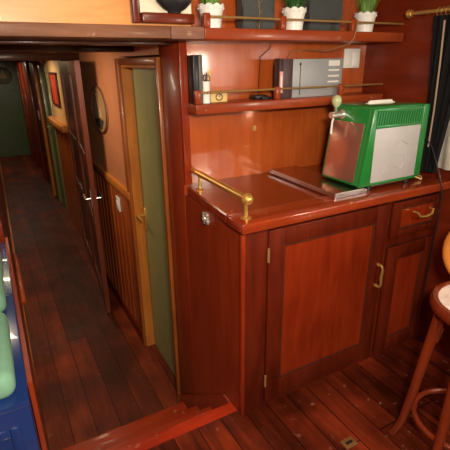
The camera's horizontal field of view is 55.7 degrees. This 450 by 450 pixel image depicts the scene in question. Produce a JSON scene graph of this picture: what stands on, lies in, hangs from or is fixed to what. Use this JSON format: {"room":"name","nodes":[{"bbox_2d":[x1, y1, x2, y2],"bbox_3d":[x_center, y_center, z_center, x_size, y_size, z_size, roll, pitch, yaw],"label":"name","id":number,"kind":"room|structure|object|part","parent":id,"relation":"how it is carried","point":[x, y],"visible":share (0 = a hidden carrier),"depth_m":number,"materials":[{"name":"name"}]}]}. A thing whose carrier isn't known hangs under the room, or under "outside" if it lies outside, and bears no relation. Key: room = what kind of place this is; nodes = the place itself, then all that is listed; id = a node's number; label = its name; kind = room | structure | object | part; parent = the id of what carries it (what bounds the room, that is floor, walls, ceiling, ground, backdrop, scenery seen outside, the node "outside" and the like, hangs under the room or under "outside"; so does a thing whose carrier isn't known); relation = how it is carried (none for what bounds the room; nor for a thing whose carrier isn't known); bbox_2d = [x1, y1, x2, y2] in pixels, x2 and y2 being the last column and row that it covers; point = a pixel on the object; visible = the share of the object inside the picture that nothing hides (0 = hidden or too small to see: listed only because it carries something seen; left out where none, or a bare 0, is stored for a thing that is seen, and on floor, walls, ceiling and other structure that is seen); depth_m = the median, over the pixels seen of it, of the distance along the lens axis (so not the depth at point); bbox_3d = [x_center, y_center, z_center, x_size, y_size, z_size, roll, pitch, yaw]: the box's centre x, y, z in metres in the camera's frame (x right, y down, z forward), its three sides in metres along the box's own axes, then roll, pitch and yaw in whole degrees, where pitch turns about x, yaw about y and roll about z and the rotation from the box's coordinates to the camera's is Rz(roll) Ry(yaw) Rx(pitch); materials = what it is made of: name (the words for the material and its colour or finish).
{"room":"ship interior","nodes":[
{"label":"ship interior","id":0,"kind":"room"},
{"bbox_2d":[0,169,18,288],"bbox_3d":[-3.051,-1.050,5.548,0.050,2.114,10.001,-11,23,-26],"label":"wall","id":1,"kind":"structure","parent":0,"point":[4,223],"depth_m":3.87,"materials":[{"name":"brown wood"}]},
{"bbox_2d":[13,254,26,304],"bbox_3d":[-1.647,0.410,3.387,0.056,0.057,0.913,-12,24,-26],"label":"handrail","id":2,"kind":"object","parent":1,"relation":"attached to","point":[16,261],"visible":0.86,"depth_m":3.27,"materials":[{"name":"brown wood"}]},
{"bbox_2d":[0,163,43,423],"bbox_3d":[-3.081,-0.163,6.048,0.014,0.100,9.501,-11,23,-26],"label":"baseboard","id":3,"kind":"structure","parent":1,"relation":"attached to","point":[23,308],"depth_m":3.65,"materials":[{"name":"brown wood"}]},
{"bbox_2d":[5,237,47,449],"bbox_3d":[-1.030,0.530,2.173,0.016,0.470,1.500,-12,24,-26],"label":"trim","id":4,"kind":"structure","parent":1,"relation":"attached to","point":[31,382],"depth_m":1.73,"materials":[{"name":"brown wood"}]},
{"bbox_2d":[0,62,30,152],"bbox_3d":[-5.052,-2.655,9.790,1.040,2.114,0.120,-12,24,-26],"label":"wall","id":5,"kind":"structure","parent":0,"point":[0,62],"depth_m":9.76,"materials":[{"name":"green paint"}]},
{"bbox_2d":[0,62,30,156],"bbox_3d":[-5.026,-2.592,9.695,0.780,2.064,0.099,-12,24,-26],"label":"door","id":6,"kind":"structure","parent":5,"relation":"in","point":[13,132],"depth_m":9.83,"materials":[{"name":"green paint"}]},
{"bbox_2d":[0,68,11,84],"bbox_3d":[-4.937,-3.313,9.472,0.356,0.356,0.020,-12,24,-26],"label":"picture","id":7,"kind":"object","parent":6,"relation":"attached to","point":[5,74],"visible":1,"depth_m":9.49,"materials":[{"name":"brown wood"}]},
{"bbox_2d":[21,61,58,198],"bbox_3d":[-3.598,-2.034,8.126,0.100,2.114,4.330,-12,24,-26],"label":"boards","id":8,"kind":"object","parent":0,"point":[29,62],"visible":0.22,"depth_m":7.35,"materials":[{"name":"brown wood"}]},
{"bbox_2d":[15,62,33,158],"bbox_3d":[-4.430,-2.498,9.432,0.040,2.064,0.200,-12,24,-26],"label":"trim","id":9,"kind":"structure","parent":8,"relation":"attached to","point":[16,63],"depth_m":9.35,"materials":[{"name":"brown wood"}]},
{"bbox_2d":[17,62,38,166],"bbox_3d":[-4.048,-2.250,8.774,0.040,2.064,0.400,-12,24,-26],"label":"trim","id":10,"kind":"structure","parent":8,"relation":"attached to","point":[19,63],"depth_m":8.65,"materials":[{"name":"brown wood"}]},
{"bbox_2d":[24,62,46,180],"bbox_3d":[-3.380,-1.816,7.623,0.040,2.064,0.200,-12,24,-26],"label":"trim","id":11,"kind":"structure","parent":8,"relation":"attached to","point":[25,63],"depth_m":7.54,"materials":[{"name":"brown wood"}]},
{"bbox_2d":[31,61,55,195],"bbox_3d":[-2.840,-1.466,6.694,0.040,2.064,0.140,-12,24,-26],"label":"trim","id":12,"kind":"structure","parent":8,"relation":"attached to","point":[32,62],"depth_m":6.61,"materials":[{"name":"brown wood"}]},
{"bbox_2d":[37,61,68,215],"bbox_3d":[-2.419,-1.228,6.019,0.102,2.094,0.760,-12,24,-26],"label":"door","id":13,"kind":"structure","parent":8,"relation":"attached to","point":[42,71],"depth_m":6.07,"materials":[{"name":"green paint"}]},
{"bbox_2d":[60,45,105,45],"bbox_3d":[-2.817,-2.203,5.553,0.980,0.030,9.500,-12,24,-26],"label":"ceiling","id":14,"kind":"structure","parent":0,"point":[60,45],"depth_m":2.14,"materials":[{"name":"brown wood"}]},
{"bbox_2d":[0,53,78,60],"bbox_3d":[-1.629,-1.345,3.405,0.860,0.060,0.200,-12,24,-26],"label":"beam","id":15,"kind":"structure","parent":14,"relation":"attached to","point":[3,56],"depth_m":3.38,"materials":[{"name":"brown wood"}]},
{"bbox_2d":[0,45,133,52],"bbox_3d":[-0.901,-0.886,2.146,0.860,0.030,0.150,-12,24,-26],"label":"beam","id":16,"kind":"structure","parent":14,"relation":"attached to","point":[3,48],"depth_m":2.12,"materials":[{"name":"brown wood"}]},
{"bbox_2d":[0,40,171,45],"bbox_3d":[-0.626,-0.715,1.670,0.860,0.015,0.100,-12,24,-26],"label":"beam","id":17,"kind":"structure","parent":14,"relation":"attached to","point":[2,42],"depth_m":1.66,"materials":[{"name":"brown wood"}]},
{"bbox_2d":[0,154,177,449],"bbox_3d":[-2.758,-0.181,6.265,0.980,0.030,9.640,-12,24,-26],"label":"floor","id":18,"kind":"structure","parent":0,"point":[95,375],"depth_m":3.38,"materials":[{"name":"brown wood"}]},
{"bbox_2d":[63,394,236,449],"bbox_3d":[-0.464,1.055,2.143,0.792,0.567,0.735,-12,24,-26],"label":"staircase","id":19,"kind":"structure","parent":18,"relation":"on","point":[193,411],"depth_m":2.12,"materials":[{"name":"brown wood"}]},
{"bbox_2d":[185,191,440,415],"bbox_3d":[0.447,0.512,2.304,1.153,1.442,0.624,-12,24,-26],"label":"base cabinet","id":20,"kind":"object","parent":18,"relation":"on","point":[277,312],"visible":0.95,"depth_m":1.93,"materials":[{"name":"brown wood"}]},
{"bbox_2d":[201,211,209,224],"bbox_3d":[-0.082,-0.029,1.825,0.036,0.063,0.063,-12,24,-26],"label":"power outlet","id":21,"kind":"object","parent":20,"relation":"attached to","point":[205,215],"visible":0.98,"depth_m":1.81,"materials":[{"name":"silver metal"}]},
{"bbox_3d":[-0.043,0.611,2.062,0.031,1.442,0.525,-11,23,-26],"label":"panel","id":22,"kind":"part","parent":20,"relation":"part of","materials":[{"name":"brown wood"}]},
{"bbox_2d":[187,164,449,234],"bbox_3d":[0.427,-0.182,2.035,1.164,0.042,0.620,-12,24,-26],"label":"countertop","id":23,"kind":"structure","parent":20,"relation":"on","point":[278,201],"depth_m":1.82,"materials":[{"name":"brown wood"}]},
{"bbox_2d":[190,167,252,219],"bbox_3d":[-0.028,-0.146,1.761,0.047,0.100,0.531,-11,23,-25],"label":"grab rail","id":24,"kind":"object","parent":23,"relation":"on","point":[246,199],"visible":1,"depth_m":1.66,"materials":[{"name":"gold metal"}]},
{"bbox_3d":[-0.114,-0.190,1.922,0.042,0.070,0.042,-12,24,-26],"label":"post","id":25,"kind":"part","parent":24,"relation":"part of","materials":[{"name":"gold metal"}]},
{"bbox_3d":[0.077,-0.059,1.572,0.042,0.070,0.042,-12,24,-26],"label":"post","id":26,"kind":"part","parent":24,"relation":"part of","materials":[{"name":"gold metal"}]},
{"bbox_3d":[0.404,-0.201,2.093,1.098,0.036,0.492,-12,24,-26],"label":"panel","id":27,"kind":"part","parent":23,"relation":"part of","materials":[{"name":"brown wood"}]},
{"bbox_2d":[269,166,366,198],"bbox_3d":[0.424,-0.217,2.042,0.197,0.019,0.520,-12,24,-26],"label":"drip tray","id":28,"kind":"object","parent":23,"relation":"on","point":[315,181],"visible":0.97,"depth_m":1.97,"materials":[{"name":"metal"}]},
{"bbox_2d":[322,95,429,189],"bbox_3d":[0.677,-0.392,1.951,0.442,0.404,0.247,-12,24,-26],"label":"dispenser","id":29,"kind":"object","parent":23,"relation":"on","point":[371,143],"visible":1,"depth_m":1.86,"materials":[{"name":"green metal"}]},
{"bbox_2d":[329,95,346,133],"bbox_3d":[0.493,-0.486,1.872,0.082,0.166,0.052,-12,24,-26],"label":"tap","id":30,"kind":"object","parent":29,"relation":"on","point":[339,126],"depth_m":1.87,"materials":[{"name":"silver metal"}]},
{"bbox_3d":[0.696,-0.552,1.903,0.160,0.016,0.024,-12,24,-26],"label":"handle","id":31,"kind":"part","parent":29,"relation":"part of","materials":[{"name":"white plastic"}]},
{"bbox_3d":[0.687,-0.226,2.015,0.225,0.010,0.220,-12,24,-26],"label":"plate","id":32,"kind":"part","parent":29,"relation":"part of","materials":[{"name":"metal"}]},
{"bbox_3d":[0.752,-0.317,1.881,0.280,0.233,0.007,-12,24,-26],"label":"panel","id":33,"kind":"part","parent":29,"relation":"part of","materials":[{"name":"white metal"}]},
{"bbox_2d":[376,109,423,126],"bbox_3d":[0.750,-0.462,1.824,0.280,0.061,0.010,-12,24,-26],"label":"vent grille","id":34,"kind":"object","parent":29,"relation":"attached to","point":[384,117],"depth_m":1.82,"materials":[{"name":"green metal"}]},
{"bbox_2d":[422,135,442,296],"bbox_3d":[0.944,-0.096,2.115,0.021,0.933,0.260,-15,25,-33],"label":"power cable","id":35,"kind":"object","parent":29,"relation":"hanging from","point":[425,135],"visible":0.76,"depth_m":2.02,"materials":[{"name":"black plastic"}]},
{"bbox_3d":[0.455,0.350,1.922,0.647,0.830,0.018,-12,24,-26],"label":"door","id":36,"kind":"part","parent":20,"relation":"part of","materials":[{"name":"brown wood"}]},
{"bbox_3d":[0.456,0.338,1.925,0.509,0.664,0.005,-12,24,-26],"label":"panel","id":37,"kind":"part","parent":20,"relation":"part of","materials":[{"name":"brown wood"}]},
{"bbox_3d":[0.458,0.340,1.921,0.505,0.660,0.008,-12,24,-26],"label":"moulding","id":38,"kind":"part","parent":20,"relation":"part of","materials":[{"name":"brown wood"}]},
{"bbox_3d":[0.730,0.243,2.009,0.018,0.128,0.036,-12,24,-26],"label":"handle","id":39,"kind":"part","parent":20,"relation":"part of","materials":[{"name":"gold metal"}]},
{"bbox_3d":[0.916,0.362,2.195,0.320,0.602,0.018,-12,24,-26],"label":"door","id":40,"kind":"part","parent":20,"relation":"part of","materials":[{"name":"brown wood"}]},
{"bbox_3d":[0.918,0.357,2.201,0.199,0.469,0.005,-12,24,-26],"label":"panel","id":41,"kind":"part","parent":20,"relation":"part of","materials":[{"name":"brown wood"}]},
{"bbox_3d":[0.921,0.359,2.196,0.195,0.465,0.008,-12,24,-26],"label":"moulding","id":42,"kind":"part","parent":20,"relation":"part of","materials":[{"name":"brown wood"}]},
{"bbox_3d":[0.911,-0.047,2.037,0.320,0.174,0.018,-12,24,-26],"label":"drawer","id":43,"kind":"part","parent":20,"relation":"part of","materials":[{"name":"brown wood"}]},
{"bbox_3d":[0.918,-0.052,2.046,0.249,0.114,0.005,-12,24,-26],"label":"panel","id":44,"kind":"part","parent":20,"relation":"part of","materials":[{"name":"brown wood"}]},
{"bbox_3d":[0.920,-0.050,2.042,0.245,0.110,0.008,-12,24,-26],"label":"moulding","id":45,"kind":"part","parent":20,"relation":"part of","materials":[{"name":"brown wood"}]},
{"bbox_3d":[0.948,-0.056,2.024,0.122,0.038,0.034,-12,24,-26],"label":"handle","id":46,"kind":"part","parent":20,"relation":"part of","materials":[{"name":"gold metal"}]},
{"bbox_2d":[0,0,190,25],"bbox_3d":[-1.152,-0.913,1.151,2.230,0.660,0.130,-12,24,-26],"label":"wall","id":47,"kind":"structure","parent":0,"point":[118,12],"depth_m":1.49,"materials":[{"name":"orange paint"}]},
{"bbox_2d":[0,21,170,40],"bbox_3d":[-1.090,-0.573,1.242,1.895,0.042,0.250,-12,24,-26],"label":"board","id":48,"kind":"object","parent":47,"relation":"attached to","point":[8,30],"visible":1,"depth_m":1.44,"materials":[{"name":"brown wood"}]},
{"bbox_2d":[130,0,194,24],"bbox_3d":[-0.236,-0.955,1.558,0.244,0.396,0.050,-12,24,-26],"label":"framed panel","id":49,"kind":"object","parent":47,"relation":"attached to","point":[142,11],"visible":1,"depth_m":1.60,"materials":[{"name":"brown wood"}]},
{"bbox_3d":[-0.232,-0.980,1.573,0.214,0.360,0.011,-12,24,-26],"label":"panel","id":50,"kind":"part","parent":49,"relation":"part of","materials":[{"name":"white paint"}]},
{"bbox_2d":[156,0,191,12],"bbox_3d":[-0.191,-0.849,1.598,0.173,0.095,0.065,-12,24,-26],"label":"bowl","id":51,"kind":"object","parent":49,"relation":"on","point":[172,6],"visible":1,"depth_m":1.59,"materials":[{"name":"black ceramic"}]},
{"bbox_2d":[45,42,194,393],"bbox_3d":[-1.172,-0.458,3.947,0.100,2.114,4.315,-12,24,-26],"label":"wall","id":52,"kind":"structure","parent":0,"point":[168,54],"depth_m":2.96,"materials":[{"name":"brown wood"}]},
{"bbox_2d":[48,72,60,106],"bbox_3d":[-2.001,-1.594,4.992,0.019,0.375,0.540,-12,24,-26],"label":"picture","id":53,"kind":"object","parent":52,"relation":"attached to","point":[53,81],"visible":1,"depth_m":4.97,"materials":[{"name":"brown wood"}]},
{"bbox_2d":[50,74,58,103],"bbox_3d":[-1.997,-1.595,4.994,0.008,0.325,0.460,-12,24,-26],"label":"print","id":54,"kind":"object","parent":53,"relation":"attached to","point":[53,87],"depth_m":5.04},
{"bbox_2d":[47,116,67,132],"bbox_3d":[-2.005,-1.212,5.085,0.085,0.075,1.140,-12,24,-26],"label":"shelf","id":55,"kind":"object","parent":52,"relation":"attached to","point":[55,122],"visible":0.91,"depth_m":4.86,"materials":[{"name":"brown wood"}]},
{"bbox_2d":[58,60,83,241],"bbox_3d":[-1.644,-0.760,4.748,0.112,2.114,0.160,-12,24,-26],"label":"trim","id":56,"kind":"structure","parent":52,"relation":"attached to","point":[68,60],"depth_m":4.71,"materials":[{"name":"brown wood"}]},
{"bbox_2d":[59,60,110,312],"bbox_3d":[-1.320,-0.448,4.000,0.138,2.039,1.576,-9,23,-21],"label":"door","id":57,"kind":"structure","parent":52,"relation":"in","point":[70,72],"depth_m":3.71,"materials":[{"name":"brown wood"}]},
{"bbox_3d":[-1.487,-1.151,4.095,0.012,0.580,0.561,-10,23,-23],"label":"panel","id":58,"kind":"part","parent":57,"relation":"part of","materials":[{"name":"brown wood"}]},
{"bbox_3d":[-1.480,-0.610,4.303,0.012,0.420,0.561,-10,23,-23],"label":"panel","id":59,"kind":"part","parent":57,"relation":"part of","materials":[{"name":"brown wood"}]},
{"bbox_3d":[-1.173,-0.899,3.430,0.012,0.580,0.574,-9,23,-21],"label":"panel","id":60,"kind":"part","parent":57,"relation":"part of","materials":[{"name":"brown wood"}]},
{"bbox_3d":[-1.473,-0.043,4.521,0.012,0.594,0.561,-10,23,-23],"label":"panel","id":61,"kind":"part","parent":57,"relation":"part of","materials":[{"name":"brown wood"}]},
{"bbox_3d":[-1.167,-0.358,3.638,0.012,0.420,0.574,-9,23,-21],"label":"panel","id":62,"kind":"part","parent":57,"relation":"part of","materials":[{"name":"brown wood"}]},
{"bbox_3d":[-1.099,-0.220,3.387,0.052,0.140,0.145,-12,24,-26],"label":"handle","id":63,"kind":"part","parent":57,"relation":"part of","materials":[{"name":"silver metal"}]},
{"bbox_3d":[-1.159,0.208,3.856,0.012,0.594,0.574,-9,23,-21],"label":"panel","id":64,"kind":"part","parent":57,"relation":"part of","materials":[{"name":"brown wood"}]},
{"bbox_2d":[91,86,107,132],"bbox_3d":[-0.945,-0.865,3.192,0.018,0.340,0.470,-12,24,-26],"label":"mirror","id":65,"kind":"object","parent":52,"relation":"attached to","point":[99,109],"visible":1,"depth_m":3.16,"materials":[{"name":"mirror"}]},
{"bbox_2d":[92,160,129,200],"bbox_3d":[-0.955,-0.406,3.421,0.042,0.060,1.400,-12,24,-26],"label":"trim","id":66,"kind":"structure","parent":52,"relation":"attached to","point":[122,189],"depth_m":3.21,"materials":[{"name":"brown wood"}]},
{"bbox_2d":[116,195,120,211],"bbox_3d":[-0.807,-0.161,3.210,0.016,0.110,0.080,-12,24,-26],"label":"light switch","id":67,"kind":"object","parent":52,"relation":"attached to","point":[117,197],"visible":1,"depth_m":3.19,"materials":[{"name":"white plastic"}]},
{"bbox_2d":[106,273,141,340],"bbox_3d":[-0.941,0.671,3.834,0.027,0.080,1.400,-12,24,-26],"label":"baseboard","id":68,"kind":"structure","parent":52,"relation":"attached to","point":[133,321],"depth_m":3.68,"materials":[{"name":"brown wood"}]},
{"bbox_2d":[150,26,204,41],"bbox_3d":[-0.196,-0.756,1.692,0.136,0.044,0.250,-12,24,-26],"label":"board","id":69,"kind":"object","parent":52,"relation":"attached to","point":[178,33],"visible":0.71,"depth_m":1.59,"materials":[{"name":"brown wood"}]},
{"bbox_2d":[177,41,191,184],"bbox_3d":[-0.177,-0.480,1.886,0.036,0.620,0.016,-12,24,-26],"label":"trim","id":70,"kind":"structure","parent":52,"relation":"attached to","point":[182,50],"depth_m":1.87,"materials":[{"name":"brown wood"}]},
{"bbox_2d":[186,0,365,182],"bbox_3d":[0.289,-0.490,2.246,1.115,2.270,0.047,-12,24,-26],"label":"wall","id":71,"kind":"structure","parent":0,"point":[223,145],"depth_m":2.11,"materials":[{"name":"brown wood"}]},
{"bbox_2d":[258,43,271,93],"bbox_3d":[0.191,-0.750,2.055,0.074,0.236,0.006,-12,24,-26],"label":"cable","id":72,"kind":"object","parent":71,"relation":"attached to","point":[271,43],"visible":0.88,"depth_m":2.04,"materials":[{"name":"black plastic"}]},
{"bbox_2d":[187,83,382,114],"bbox_3d":[0.323,-0.633,2.084,1.096,0.099,0.161,-12,24,-26],"label":"wall shelf","id":73,"kind":"object","parent":71,"relation":"attached to","point":[232,105],"visible":0.88,"depth_m":1.96,"materials":[{"name":"brown wood"}]},
{"bbox_2d":[187,55,202,103],"bbox_3d":[-0.138,-0.629,1.837,0.041,0.196,0.115,-12,24,-26],"label":"binder","id":74,"kind":"object","parent":73,"relation":"on","point":[194,62],"visible":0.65,"depth_m":1.79,"materials":[{"name":"black plastic"}]},
{"bbox_3d":[-0.115,-0.535,1.787,0.028,0.058,0.024,-12,24,-26],"label":"rail post","id":75,"kind":"part","parent":73,"relation":"part of","materials":[{"name":"brown wood"}]},
{"bbox_2d":[203,81,209,102],"bbox_3d":[-0.084,-0.577,1.849,0.042,0.090,0.042,-12,24,-26],"label":"pencil cup","id":76,"kind":"object","parent":73,"relation":"on","point":[206,84],"visible":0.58,"depth_m":1.83,"materials":[{"name":"white ceramic"}]},
{"bbox_2d":[210,93,226,102],"bbox_3d":[-0.032,-0.570,1.894,0.082,0.043,0.039,-12,24,-26],"label":"clock","id":77,"kind":"object","parent":73,"relation":"on","point":[214,97],"visible":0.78,"depth_m":1.88,"materials":[{"name":"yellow wood"}]},
{"bbox_2d":[249,94,271,99],"bbox_3d":[0.168,-0.606,2.014,0.080,0.020,0.080,-12,24,-26],"label":"gadget","id":78,"kind":"object","parent":73,"relation":"on","point":[253,96],"visible":0.99,"depth_m":1.99,"materials":[{"name":"plastic"}]},
{"bbox_3d":[0.241,-0.609,1.966,0.028,0.058,0.024,-12,24,-26],"label":"rail post","id":79,"kind":"part","parent":73,"relation":"part of","materials":[{"name":"brown wood"}]},
{"bbox_2d":[274,58,283,98],"bbox_3d":[0.250,-0.682,1.988,0.023,0.178,0.045,-12,24,-26],"label":"file box","id":80,"kind":"object","parent":73,"relation":"on","point":[278,63],"visible":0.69,"depth_m":1.97,"materials":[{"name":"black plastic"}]},
{"bbox_2d":[282,59,292,98],"bbox_3d":[0.283,-0.692,2.017,0.056,0.176,0.052,-12,24,-26],"label":"file box","id":81,"kind":"object","parent":73,"relation":"on","point":[288,63],"visible":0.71,"depth_m":1.99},
{"bbox_3d":[0.359,-0.650,2.019,1.084,0.009,0.009,-12,24,-26],"label":"gallery rail","id":82,"kind":"part","parent":73,"relation":"part of","materials":[{"name":"gold metal"}]},
{"bbox_2d":[292,58,342,97],"bbox_3d":[0.434,-0.738,2.130,0.318,0.176,0.093,-12,24,-26],"label":"case","id":83,"kind":"object","parent":73,"relation":"on","point":[326,71],"visible":0.63,"depth_m":2.09,"materials":[{"name":"white plastic"}]},
{"bbox_3d":[0.581,-0.679,2.136,0.028,0.058,0.024,-12,24,-26],"label":"rail post","id":84,"kind":"part","parent":73,"relation":"part of","materials":[{"name":"brown wood"}]},
{"bbox_2d":[186,12,403,43],"bbox_3d":[0.347,-0.890,1.952,1.096,0.094,0.242,-12,24,-26],"label":"wall shelf","id":85,"kind":"object","parent":71,"relation":"attached to","point":[223,35],"visible":0.93,"depth_m":1.82,"materials":[{"name":"brown wood"}]},
{"bbox_3d":[-0.071,-0.781,1.625,0.028,0.052,0.024,-12,24,-26],"label":"rail post","id":86,"kind":"part","parent":85,"relation":"part of","materials":[{"name":"brown wood"}]},
{"bbox_2d":[197,0,223,27],"bbox_3d":[-0.065,-0.877,1.695,0.144,0.180,0.142,-12,24,-26],"label":"potted plant","id":87,"kind":"object","parent":85,"relation":"on","point":[213,7],"visible":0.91,"depth_m":1.67,"materials":[{"name":"green plant"}]},
{"bbox_2d":[236,0,274,28],"bbox_3d":[0.135,-0.969,1.850,0.170,0.235,0.064,-12,24,-26],"label":"vase","id":88,"kind":"object","parent":85,"relation":"on","point":[247,8],"visible":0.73,"depth_m":1.84,"materials":[{"name":"glass"}]},
{"bbox_3d":[0.241,-0.846,1.782,0.028,0.052,0.024,-12,24,-26],"label":"rail post","id":89,"kind":"part","parent":85,"relation":"part of","materials":[{"name":"brown wood"}]},
{"bbox_2d":[280,0,306,29],"bbox_3d":[0.294,-0.930,1.844,0.180,0.164,0.173,-12,24,-26],"label":"potted plant","id":90,"kind":"object","parent":85,"relation":"on","point":[294,9],"visible":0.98,"depth_m":1.82,"materials":[{"name":"green plant"}]},
{"bbox_3d":[0.403,-0.892,1.858,1.080,0.009,0.009,-12,24,-26],"label":"gallery rail","id":91,"kind":"part","parent":85,"relation":"part of","materials":[{"name":"gold metal"}]},
{"bbox_2d":[302,0,342,30],"bbox_3d":[0.462,-1.037,2.017,0.205,0.235,0.060,-12,24,-26],"label":"vase","id":92,"kind":"object","parent":85,"relation":"on","point":[316,9],"visible":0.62,"depth_m":2.00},
{"bbox_2d":[287,20,357,57],"bbox_3d":[0.464,-0.882,2.029,0.322,0.157,0.066,9,23,24],"label":"cable","id":93,"kind":"object","parent":85,"relation":"hanging from","point":[357,20],"visible":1,"depth_m":2.04,"materials":[{"name":"brown plastic"}]},
{"bbox_3d":[0.588,-0.917,1.956,0.028,0.052,0.024,-12,24,-26],"label":"rail post","id":94,"kind":"part","parent":85,"relation":"part of","materials":[{"name":"brown wood"}]},
{"bbox_2d":[354,0,378,31],"bbox_3d":[0.689,-1.042,2.064,0.168,0.206,0.158,-12,24,-26],"label":"potted plant","id":95,"kind":"object","parent":85,"relation":"on","point":[366,13],"visible":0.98,"depth_m":2.04,"materials":[{"name":"green plant"}]},
{"bbox_3d":[0.685,-0.989,2.085,0.106,0.092,0.106,-12,24,-26],"label":"pot","id":96,"kind":"part","parent":95,"relation":"part of","materials":[{"name":"white ceramic"}]},
{"bbox_2d":[343,49,360,67],"bbox_3d":[0.680,-0.894,2.283,0.113,0.097,0.013,-12,24,-26],"label":"switch plate","id":97,"kind":"object","parent":71,"relation":"attached to","point":[351,58],"visible":1,"depth_m":2.28,"materials":[{"name":"white plastic"}]},
{"bbox_2d":[353,52,359,64],"bbox_3d":[0.706,-0.897,2.292,0.040,0.067,0.005,-12,24,-26],"label":"light switch","id":98,"kind":"object","parent":97,"relation":"attached to","point":[356,55],"depth_m":2.29,"materials":[{"name":"white plastic"}]},
{"bbox_2d":[147,338,449,449],"bbox_3d":[0.748,1.521,0.149,3.800,0.030,4.100,-12,24,-26],"label":"floor","id":99,"kind":"structure","parent":0,"point":[363,400],"depth_m":1.88,"materials":[{"name":"brown wood"}]},
{"bbox_2d":[340,436,357,449],"bbox_3d":[0.508,0.891,1.745,0.060,0.006,0.044,-12,24,-26],"label":"floor latch","id":100,"kind":"object","parent":99,"relation":"on","point":[349,442],"depth_m":1.74,"materials":[{"name":"gold metal"}]},
{"bbox_2d":[389,231,449,449],"bbox_3d":[0.897,0.447,1.549,0.445,0.961,0.403,0,21,3],"label":"bar stool","id":101,"kind":"object","parent":99,"relation":"on","point":[439,300],"visible":1,"depth_m":1.56,"materials":[{"name":"brown wood"}]},
{"bbox_3d":[0.738,0.578,1.642,0.124,0.654,0.038,9,23,24],"label":"leg","id":102,"kind":"part","parent":101,"relation":"part of","materials":[{"name":"brown wood"}]},
{"bbox_3d":[0.767,0.644,1.469,0.124,0.654,0.038,-20,28,-40],"label":"leg","id":103,"kind":"part","parent":101,"relation":"part of","materials":[{"name":"brown wood"}]},
{"bbox_3d":[0.886,0.276,1.450,0.298,0.017,0.298,-12,24,-26],"label":"seat","id":104,"kind":"part","parent":101,"relation":"part of","materials":[{"name":"white fabric"}]},
{"bbox_2d":[362,0,449,356],"bbox_3d":[1.961,0.116,0.627,0.040,2.280,4.605,-13,24,-28],"label":"wall","id":105,"kind":"structure","parent":0,"point":[403,68],"depth_m":2.15,"materials":[{"name":"brown wood"}]},
{"bbox_2d":[405,6,449,18],"bbox_3d":[1.128,-0.838,1.591,0.070,0.043,1.070,-12,24,-26],"label":"curtain rod","id":106,"kind":"object","parent":105,"relation":"attached to","point":[410,13],"visible":0.96,"depth_m":1.93,"materials":[{"name":"gold metal"}]},
{"bbox_2d":[421,14,449,172],"bbox_3d":[0.981,-0.578,1.935,0.030,0.690,0.195,-12,24,-26],"label":"curtain","id":107,"kind":"object","parent":106,"relation":"hanging from","point":[441,119],"visible":0.88,"depth_m":1.94,"materials":[{"name":"black fabric"}]},
{"bbox_2d":[427,20,445,146],"bbox_3d":[0.947,-0.622,1.910,0.011,0.540,0.023,-12,24,-26],"label":"rope","id":108,"kind":"object","parent":106,"relation":"hanging from","point":[444,20],"visible":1,"depth_m":1.90,"materials":[{"name":"fabric"}]},
{"bbox_3d":[1.277,-0.466,1.635,0.059,0.560,0.770,-12,24,-26],"label":"window","id":109,"kind":"structure","parent":105,"relation":"in","visible":0},
{"bbox_2d":[438,120,449,169],"bbox_3d":[1.109,-0.389,1.852,0.018,0.355,0.380,-12,24,-28],"label":"curtain","id":110,"kind":"object","parent":109,"relation":"hanging from","point":[444,159],"visible":0.62,"depth_m":2.00,"materials":[{"name":"beige fabric"}]},
{"bbox_3d":[-0.653,-0.174,3.190,0.040,2.114,2.210,-12,24,-26],"label":"wall","id":111,"kind":"structure","parent":0,"visible":0},
{"bbox_2d":[114,57,180,403],"bbox_3d":[-0.430,0.058,2.662,0.118,2.054,0.735,-12,24,-26],"label":"door","id":112,"kind":"structure","parent":111,"relation":"in","point":[139,88],"depth_m":2.68,"materials":[{"name":"green paint"}]},
{"bbox_3d":[-0.544,-0.047,2.814,0.060,0.020,0.110,-12,24,-26],"label":"lever","id":113,"kind":"part","parent":112,"relation":"part of","materials":[{"name":"gold metal"}]},
{"bbox_3d":[-0.540,-0.042,2.877,0.011,0.160,0.035,-12,24,-26],"label":"handle plate","id":114,"kind":"part","parent":112,"relation":"part of","materials":[{"name":"gold metal"}]},
{"bbox_3d":[-1.643,0.871,1.921,1.400,0.030,1.500,-12,24,-26],"label":"floor","id":115,"kind":"structure","parent":0,"visible":0},
{"bbox_2d":[0,243,41,449],"bbox_3d":[-1.315,0.616,1.902,0.753,0.452,1.497,-12,24,-26],"label":"bench","id":116,"kind":"object","parent":115,"relation":"on","point":[18,426],"visible":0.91,"depth_m":1.42,"materials":[{"name":"paint"}]},
{"bbox_2d":[0,254,5,311],"bbox_3d":[-1.352,0.297,1.959,0.594,0.100,0.640,-12,24,-26],"label":"seat cushion","id":117,"kind":"object","parent":116,"relation":"on","point":[2,288],"visible":0.96,"depth_m":1.87,"materials":[{"name":"green fabric"}]},
{"bbox_2d":[0,312,15,399],"bbox_3d":[-1.040,0.499,1.423,0.594,0.100,0.465,-12,24,-26],"label":"seat cushion","id":118,"kind":"object","parent":116,"relation":"on","point":[7,372],"visible":1,"depth_m":1.42,"materials":[{"name":"green fabric"}]},
{"bbox_3d":[-0.747,0.816,1.405,0.180,0.300,0.014,-12,24,-26],"label":"panel moulding","id":119,"kind":"part","parent":116,"relation":"part of","materials":[{"name":"blue paint"}]}
]}

